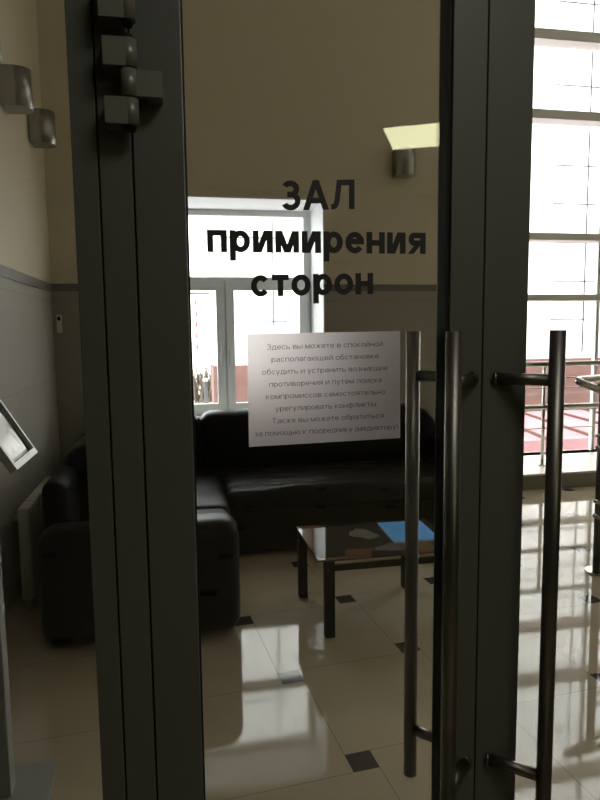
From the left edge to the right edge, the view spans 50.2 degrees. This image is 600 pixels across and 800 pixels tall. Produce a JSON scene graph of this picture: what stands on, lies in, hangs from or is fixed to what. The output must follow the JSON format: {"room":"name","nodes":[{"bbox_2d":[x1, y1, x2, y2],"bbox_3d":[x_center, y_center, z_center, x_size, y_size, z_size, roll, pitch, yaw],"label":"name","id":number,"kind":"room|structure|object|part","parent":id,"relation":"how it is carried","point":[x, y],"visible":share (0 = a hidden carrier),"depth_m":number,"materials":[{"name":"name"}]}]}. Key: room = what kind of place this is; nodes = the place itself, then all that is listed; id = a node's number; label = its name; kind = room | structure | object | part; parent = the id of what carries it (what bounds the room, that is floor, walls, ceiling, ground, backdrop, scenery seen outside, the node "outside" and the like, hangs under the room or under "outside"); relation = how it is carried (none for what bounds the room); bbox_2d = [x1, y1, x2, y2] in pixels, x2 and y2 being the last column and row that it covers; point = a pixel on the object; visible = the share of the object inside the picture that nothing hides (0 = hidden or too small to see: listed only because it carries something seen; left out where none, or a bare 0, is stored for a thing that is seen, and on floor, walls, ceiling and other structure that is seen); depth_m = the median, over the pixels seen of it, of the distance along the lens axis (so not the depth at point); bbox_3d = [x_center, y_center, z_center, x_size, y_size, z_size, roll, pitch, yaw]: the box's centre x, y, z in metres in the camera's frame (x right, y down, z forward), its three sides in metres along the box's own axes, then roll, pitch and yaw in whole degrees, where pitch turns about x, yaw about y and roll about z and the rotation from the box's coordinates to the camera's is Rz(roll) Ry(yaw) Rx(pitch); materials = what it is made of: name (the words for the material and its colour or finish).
{"room":"courthouse lobby","nodes":[
{"label":"courthouse lobby","id":0,"kind":"room"},
{"bbox_2d":[0,0,59,616],"bbox_3d":[-1.736,-2.136,3.187,0.200,6.600,4.870,-2,6,-11],"label":"wall","id":1,"kind":"structure","parent":0,"point":[28,392],"depth_m":4.07,"materials":[{"name":"grey paint"}]},
{"bbox_2d":[0,64,33,113],"bbox_3d":[-1.639,-1.796,3.709,0.166,0.220,0.160,-2,6,-11],"label":"wall light","id":2,"kind":"object","parent":1,"relation":"attached to","point":[16,90],"visible":1,"depth_m":3.64,"materials":[{"name":"silver metal"}]},
{"bbox_2d":[0,264,51,291],"bbox_3d":[-1.544,-0.658,2.987,0.006,0.064,4.100,-2,6,-11],"label":"trim","id":3,"kind":"structure","parent":1,"relation":"attached to","point":[6,272],"depth_m":4.05,"materials":[{"name":"grey"}]},
{"bbox_2d":[13,476,51,607],"bbox_3d":[-1.594,0.824,3.848,0.131,0.570,0.792,-2,6,-11],"label":"radiator","id":4,"kind":"object","parent":1,"relation":"attached to","point":[29,516],"visible":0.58,"depth_m":3.49,"materials":[{"name":"grey metal"}]},
{"bbox_2d":[27,108,55,147],"bbox_3d":[-1.781,-1.878,4.430,0.166,0.220,0.160,-2,6,-11],"label":"wall light","id":5,"kind":"object","parent":1,"relation":"attached to","point":[41,123],"visible":0.94,"depth_m":4.36,"materials":[{"name":"silver metal"}]},
{"bbox_2d":[36,0,439,465],"bbox_3d":[-0.218,-2.406,5.517,3.680,6.600,0.690,-2,6,-11],"label":"wall","id":6,"kind":"structure","parent":0,"point":[277,92],"depth_m":5.22,"materials":[{"name":"beige paint"}]},
{"bbox_2d":[56,315,61,332],"bbox_3d":[-1.887,-0.597,5.017,0.038,0.140,0.020,-2,6,-11],"label":"wall switch","id":7,"kind":"object","parent":6,"relation":"attached to","point":[58,317],"visible":1,"depth_m":5.01,"materials":[{"name":"white plastic"}]},
{"bbox_2d":[51,284,77,290],"bbox_3d":[-1.642,-0.886,5.041,0.594,0.058,0.006,-2,6,-11],"label":"trim","id":8,"kind":"structure","parent":6,"relation":"attached to","point":[55,287],"depth_m":5.00,"materials":[{"name":"grey"}]},
{"bbox_2d":[188,195,324,416],"bbox_3d":[-0.628,-0.751,5.576,1.590,1.865,0.700,-2,6,-11],"label":"window","id":9,"kind":"structure","parent":6,"relation":"in","point":[311,316],"depth_m":5.75,"materials":[{"name":"white"}]},
{"bbox_3d":[-1.038,-0.471,5.735,0.734,1.175,0.050,-2,6,-11],"label":"sash","id":10,"kind":"part","parent":9,"relation":"part of","materials":[{"name":"white plastic"}]},
{"bbox_3d":[-0.696,-0.390,5.760,0.028,0.170,0.050,-2,6,-11],"label":"handle","id":11,"kind":"part","parent":9,"relation":"part of","materials":[{"name":"white plastic"}]},
{"bbox_3d":[-0.627,-0.392,5.773,0.028,0.170,0.050,-2,6,-11],"label":"handle","id":12,"kind":"part","parent":9,"relation":"part of","materials":[{"name":"white plastic"}]},
{"bbox_3d":[-0.298,-0.495,5.878,0.750,1.175,0.050,-2,6,-11],"label":"sash","id":13,"kind":"part","parent":9,"relation":"part of","materials":[{"name":"white plastic"}]},
{"bbox_2d":[325,284,436,290],"bbox_3d":[0.940,-0.971,5.540,1.490,0.058,0.006,-2,6,-11],"label":"trim","id":14,"kind":"structure","parent":6,"relation":"attached to","point":[376,287],"depth_m":5.52,"materials":[{"name":"grey"}]},
{"bbox_2d":[393,146,414,177],"bbox_3d":[0.875,-1.982,5.338,0.160,0.220,0.166,-2,6,-11],"label":"wall light","id":15,"kind":"object","parent":6,"relation":"attached to","point":[403,156],"visible":1,"depth_m":5.28,"materials":[{"name":"silver metal"}]},
{"bbox_2d":[5,486,599,799],"bbox_3d":[3.172,1.343,1.740,10.000,0.120,11.100,-2,6,-11],"label":"floor","id":16,"kind":"structure","parent":0,"point":[291,711],"depth_m":2.72,"materials":[{"name":"tile"}]},
{"bbox_2d":[0,400,58,799],"bbox_3d":[-1.016,0.572,1.951,0.409,1.466,0.400,-2,6,-11],"label":"stand","id":17,"kind":"object","parent":16,"relation":"on","point":[29,780],"visible":1,"depth_m":2.05,"materials":[{"name":"grey"}]},
{"bbox_3d":[-0.982,0.693,2.032,0.070,1.192,0.060,-2,6,-11],"label":"post","id":18,"kind":"part","parent":17,"relation":"part of","materials":[{"name":"grey metal"}]},
{"bbox_2d":[0,412,26,458],"bbox_3d":[-0.929,0.021,1.883,0.180,0.296,0.182,-2,6,-11],"label":"print","id":19,"kind":"object","parent":17,"relation":"attached to","point":[10,441],"depth_m":1.93},
{"bbox_3d":[-0.931,0.020,1.892,0.228,0.359,0.256,-2,6,-11],"label":"display frame","id":20,"kind":"part","parent":17,"relation":"part of","materials":[{"name":"grey metal"}]},
{"bbox_3d":[-1.011,1.297,2.029,0.403,0.008,0.400,-2,6,-11],"label":"plate","id":21,"kind":"part","parent":17,"relation":"part of","materials":[{"name":"grey"}]},
{"bbox_2d":[37,403,434,646],"bbox_3d":[-0.018,0.597,4.250,2.862,0.897,2.203,-2,6,-11],"label":"sofa","id":22,"kind":"object","parent":16,"relation":"on","point":[250,499],"visible":0.51,"depth_m":4.29,"materials":[{"name":"black leather"}]},
{"bbox_3d":[-1.375,0.677,4.064,0.120,0.750,1.920,-2,6,-11],"label":"frame","id":23,"kind":"part","parent":22,"relation":"part of","materials":[{"name":"black leather"}]},
{"bbox_2d":[63,436,88,521],"bbox_3d":[-1.212,0.469,3.817,0.343,0.503,0.624,-2,6,-11],"label":"cushion","id":24,"kind":"object","parent":22,"relation":"on","point":[75,458],"depth_m":3.51,"materials":[{"name":"black leather"}]},
{"bbox_3d":[-0.771,0.870,3.143,0.946,0.572,0.276,-2,6,-11],"label":"armrest","id":25,"kind":"part","parent":22,"relation":"part of","materials":[{"name":"black leather"}]},
{"bbox_2d":[194,415,199,469],"bbox_3d":[-1.071,0.341,4.928,0.592,0.510,0.341,-2,6,-11],"label":"cushion","id":26,"kind":"object","parent":22,"relation":"on","point":[196,419],"depth_m":4.89,"materials":[{"name":"black leather"}]},
{"bbox_3d":[-0.274,0.506,5.246,2.620,0.770,0.140,-2,6,-11],"label":"frame","id":27,"kind":"part","parent":22,"relation":"part of","materials":[{"name":"black leather"}]},
{"bbox_2d":[197,509,227,513],"bbox_3d":[-0.706,0.761,3.544,0.674,0.203,0.561,-2,6,-11],"label":"seat cushion","id":28,"kind":"object","parent":22,"relation":"on","point":[199,511],"depth_m":3.76,"materials":[{"name":"black leather"}]},
{"bbox_2d":[196,469,230,514],"bbox_3d":[-0.861,0.673,4.369,0.688,0.202,1.124,-2,6,-11],"label":"seat cushion","id":29,"kind":"object","parent":22,"relation":"on","point":[213,492],"depth_m":4.25,"materials":[{"name":"black leather"}]},
{"bbox_2d":[199,404,405,473],"bbox_3d":[0.084,0.303,5.152,1.766,0.509,0.343,-2,6,-11],"label":"cushion","id":30,"kind":"object","parent":22,"relation":"on","point":[223,434],"depth_m":4.94,"materials":[{"name":"black leather"}]},
{"bbox_2d":[220,459,434,509],"bbox_3d":[0.270,0.619,4.756,1.686,0.208,0.801,-2,6,-11],"label":"seat cushion","id":31,"kind":"object","parent":22,"relation":"on","point":[301,484],"depth_m":4.44,"materials":[{"name":"black leather"}]},
{"bbox_3d":[1.176,0.598,5.049,0.215,0.595,1.099,-2,6,-11],"label":"armrest","id":32,"kind":"part","parent":22,"relation":"part of","materials":[{"name":"black leather"}]},
{"bbox_2d":[296,517,433,637],"bbox_3d":[0.406,0.930,3.434,0.760,0.402,0.555,-2,6,-11],"label":"coffee table","id":33,"kind":"object","parent":16,"relation":"on","point":[328,544],"visible":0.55,"depth_m":3.27,"materials":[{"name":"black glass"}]},
{"bbox_3d":[0.014,0.920,3.615,0.048,0.392,0.048,-2,6,-11],"label":"leg","id":34,"kind":"part","parent":33,"relation":"part of","materials":[{"name":"black wood"}]},
{"bbox_3d":[0.143,0.970,3.139,0.048,0.392,0.048,-2,6,-11],"label":"leg","id":35,"kind":"part","parent":33,"relation":"part of","materials":[{"name":"black wood"}]},
{"bbox_3d":[0.618,0.900,3.732,0.048,0.392,0.048,-2,6,-11],"label":"leg","id":36,"kind":"part","parent":33,"relation":"part of","materials":[{"name":"black wood"}]},
{"bbox_2d":[378,520,433,542],"bbox_3d":[0.586,0.715,3.482,0.251,0.010,0.333,-2,6,-8],"label":"booklet","id":37,"kind":"object","parent":33,"relation":"on","point":[395,531],"visible":0.64,"depth_m":3.46,"materials":[{"name":"blue paper"}]},
{"bbox_2d":[523,472,595,489],"bbox_3d":[4.465,0.697,6.407,5.250,0.130,0.015,-2,6,-11],"label":"baseboard","id":38,"kind":"structure","parent":16,"relation":"on","point":[573,479],"depth_m":6.02,"materials":[{"name":"grey"}]},
{"bbox_2d":[523,449,596,475],"bbox_3d":[4.369,0.628,6.895,5.250,0.127,0.990,-2,6,-11],"label":"windowsill","id":39,"kind":"structure","parent":16,"relation":"on","point":[576,462],"depth_m":6.41,"materials":[{"name":"stone"}]},
{"bbox_2d":[524,360,599,465],"bbox_3d":[4.392,0.070,6.682,5.250,1.029,0.080,-2,6,-11],"label":"railing","id":40,"kind":"object","parent":39,"relation":"on","point":[544,364],"depth_m":6.29,"materials":[{"name":"silver metal"}]},
{"bbox_3d":[2.395,0.162,6.298,0.080,0.975,0.080,-2,6,-11],"label":"post","id":41,"kind":"part","parent":40,"relation":"part of","materials":[{"name":"silver metal"}]},
{"bbox_3d":[4.393,-0.180,6.635,5.250,0.012,0.012,-2,6,-11],"label":"thin rail","id":42,"kind":"part","parent":40,"relation":"part of","materials":[{"name":"silver metal"}]},
{"bbox_3d":[4.397,0.213,6.677,5.250,0.012,0.012,-2,6,-11],"label":"thin rail","id":43,"kind":"part","parent":40,"relation":"part of","materials":[{"name":"silver metal"}]},
{"bbox_3d":[4.391,0.004,6.674,5.250,0.048,0.048,-2,6,-11],"label":"rail","id":44,"kind":"part","parent":40,"relation":"part of","materials":[{"name":"silver metal"}]},
{"bbox_3d":[4.386,-0.416,6.629,5.250,0.052,0.052,-2,6,-11],"label":"handrail","id":45,"kind":"part","parent":40,"relation":"part of","materials":[{"name":"silver metal"}]},
{"bbox_2d":[575,375,599,575],"bbox_3d":[2.715,0.413,4.192,2.201,1.212,0.625,-5,7,-32],"label":"stair railing","id":46,"kind":"object","parent":16,"relation":"on","point":[583,381],"visible":1,"depth_m":3.87,"materials":[{"name":"silver metal"}]},
{"bbox_3d":[2.699,-0.005,4.164,2.201,0.375,0.585,-5,7,-32],"label":"handrail","id":47,"kind":"part","parent":46,"relation":"part of","materials":[{"name":"silver metal"}]},
{"bbox_3d":[1.823,0.503,3.886,0.052,1.120,0.052,-2,6,-11],"label":"post","id":48,"kind":"part","parent":46,"relation":"part of","materials":[{"name":"grey metal"}]},
{"bbox_2d":[524,27,599,455],"bbox_3d":[4.257,-2.661,6.919,5.250,6.500,0.180,-2,6,-11],"label":"window","id":49,"kind":"structure","parent":0,"point":[544,37],"depth_m":6.63,"materials":[{"name":"silver metal"}]},
{"bbox_3d":[2.988,-2.019,1.596,9.800,6.600,0.075,-2,6,-11],"label":"wall","id":50,"kind":"structure","parent":0,"visible":0},
{"bbox_2d":[64,0,126,799],"bbox_3d":[-0.867,0.176,1.070,1.073,2.440,0.075,-2,6,-11],"label":"door frame","id":51,"kind":"structure","parent":50,"relation":"in","point":[78,13],"depth_m":1.11,"materials":[{"name":"grey metal"}]},
{"bbox_2d":[92,0,157,799],"bbox_3d":[0.402,0.095,1.311,1.520,2.520,0.075,-2,6,-11],"label":"trim","id":52,"kind":"structure","parent":50,"relation":"attached to","point":[115,148],"depth_m":1.13,"materials":[{"name":"grey metal"}]},
{"bbox_2d":[97,0,487,799],"bbox_3d":[0.014,0.146,1.234,0.690,2.424,0.237,-2,6,-11],"label":"door","id":53,"kind":"structure","parent":50,"relation":"in","point":[148,59],"depth_m":1.18,"materials":[{"name":"grey"}]},
{"bbox_2d":[247,331,399,446],"bbox_3d":[0.049,-0.022,1.215,0.297,0.212,0.001,-2,6,-11],"label":"notice","id":54,"kind":"object","parent":53,"relation":"attached to","point":[304,388],"visible":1,"depth_m":1.21,"materials":[{"name":"grey paper"}]},
{"bbox_3d":[0.245,0.354,1.408,0.030,1.004,0.030,-2,6,-11],"label":"pull handle","id":55,"kind":"part","parent":53,"relation":"part of","materials":[{"name":"silver metal"}]},
{"bbox_3d":[0.293,0.746,1.418,0.081,0.030,0.030,4,8,37],"label":"handle post","id":56,"kind":"part","parent":53,"relation":"part of","materials":[{"name":"silver metal"}]},
{"bbox_3d":[0.284,-0.049,1.331,0.081,0.030,0.030,4,8,37],"label":"handle post","id":57,"kind":"part","parent":53,"relation":"part of","materials":[{"name":"silver metal"}]},
{"bbox_3d":[0.283,0.375,1.205,0.030,1.004,0.030,-2,6,-11],"label":"pull handle","id":58,"kind":"part","parent":53,"relation":"part of","materials":[{"name":"silver metal"}]},
{"bbox_3d":[0.319,0.759,1.296,0.030,0.030,0.090,3,7,32],"label":"handle post","id":59,"kind":"part","parent":53,"relation":"part of","materials":[{"name":"silver metal"}]},
{"bbox_3d":[0.310,-0.036,1.210,0.030,0.030,0.090,3,7,32],"label":"handle post","id":60,"kind":"part","parent":53,"relation":"part of","materials":[{"name":"silver metal"}]},
{"bbox_2d":[473,0,566,799],"bbox_3d":[0.688,0.124,1.364,0.684,2.424,0.237,-2,6,-11],"label":"door","id":61,"kind":"structure","parent":50,"relation":"in","point":[511,23],"depth_m":1.25,"materials":[{"name":"grey metal"}]},
{"bbox_3d":[0.435,0.755,1.319,0.100,0.030,0.030,3,7,30],"label":"handle post","id":62,"kind":"part","parent":61,"relation":"part of","materials":[{"name":"silver metal"}]},
{"bbox_3d":[0.426,-0.040,1.232,0.100,0.030,0.030,3,7,30],"label":"handle post","id":63,"kind":"part","parent":61,"relation":"part of","materials":[{"name":"silver metal"}]},
{"bbox_3d":[0.486,0.369,1.244,0.030,1.004,0.030,-2,6,-11],"label":"pull handle","id":64,"kind":"part","parent":61,"relation":"part of","materials":[{"name":"silver metal"}]},
{"label":"outside","id":65,"kind":"structure","parent":0,"visible":0},
{"bbox_2d":[192,343,211,403],"bbox_3d":[-12.130,-4.319,62.018,120.000,0.300,113.400,-2,6,-11],"label":"ground","id":66,"kind":"structure","parent":65,"point":[205,348],"depth_m":52.65,"materials":[{"name":"white snow"}]},
{"bbox_2d":[191,292,208,354],"bbox_3d":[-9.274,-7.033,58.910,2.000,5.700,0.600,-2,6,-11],"label":"tower crane","id":67,"kind":"object","parent":66,"relation":"on","point":[196,351],"visible":0.98,"depth_m":58.74,"materials":[{"name":"white"}]},
{"bbox_2d":[193,357,211,402],"bbox_3d":[-4.186,-0.614,19.335,6.048,1.349,1.905,-2,6,-11],"label":"hedge","id":68,"kind":"object","parent":66,"relation":"on","point":[198,398],"visible":0.15,"depth_m":19.08,"materials":[{"name":"plant"}]},
{"bbox_2d":[203,378,207,402],"bbox_3d":[-1.605,0.281,10.986,0.090,1.310,0.090,-2,6,-11],"label":"bollard post","id":69,"kind":"object","parent":66,"relation":"on","point":[205,380],"visible":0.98,"depth_m":10.91,"materials":[{"name":"grey metal"}]},
{"bbox_2d":[208,0,599,404],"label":"window","id":70,"kind":"structure","parent":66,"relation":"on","point":[565,159],"depth_m":14.89,"materials":[{"name":"white"}]},
{"bbox_2d":[524,409,597,451],"bbox_3d":[7.887,0.378,12.454,11.820,0.580,5.200,-2,6,-11],"label":"roof","id":71,"kind":"structure","parent":66,"relation":"on","point":[577,438],"depth_m":9.92,"materials":[{"name":"red metal"}]}
]}

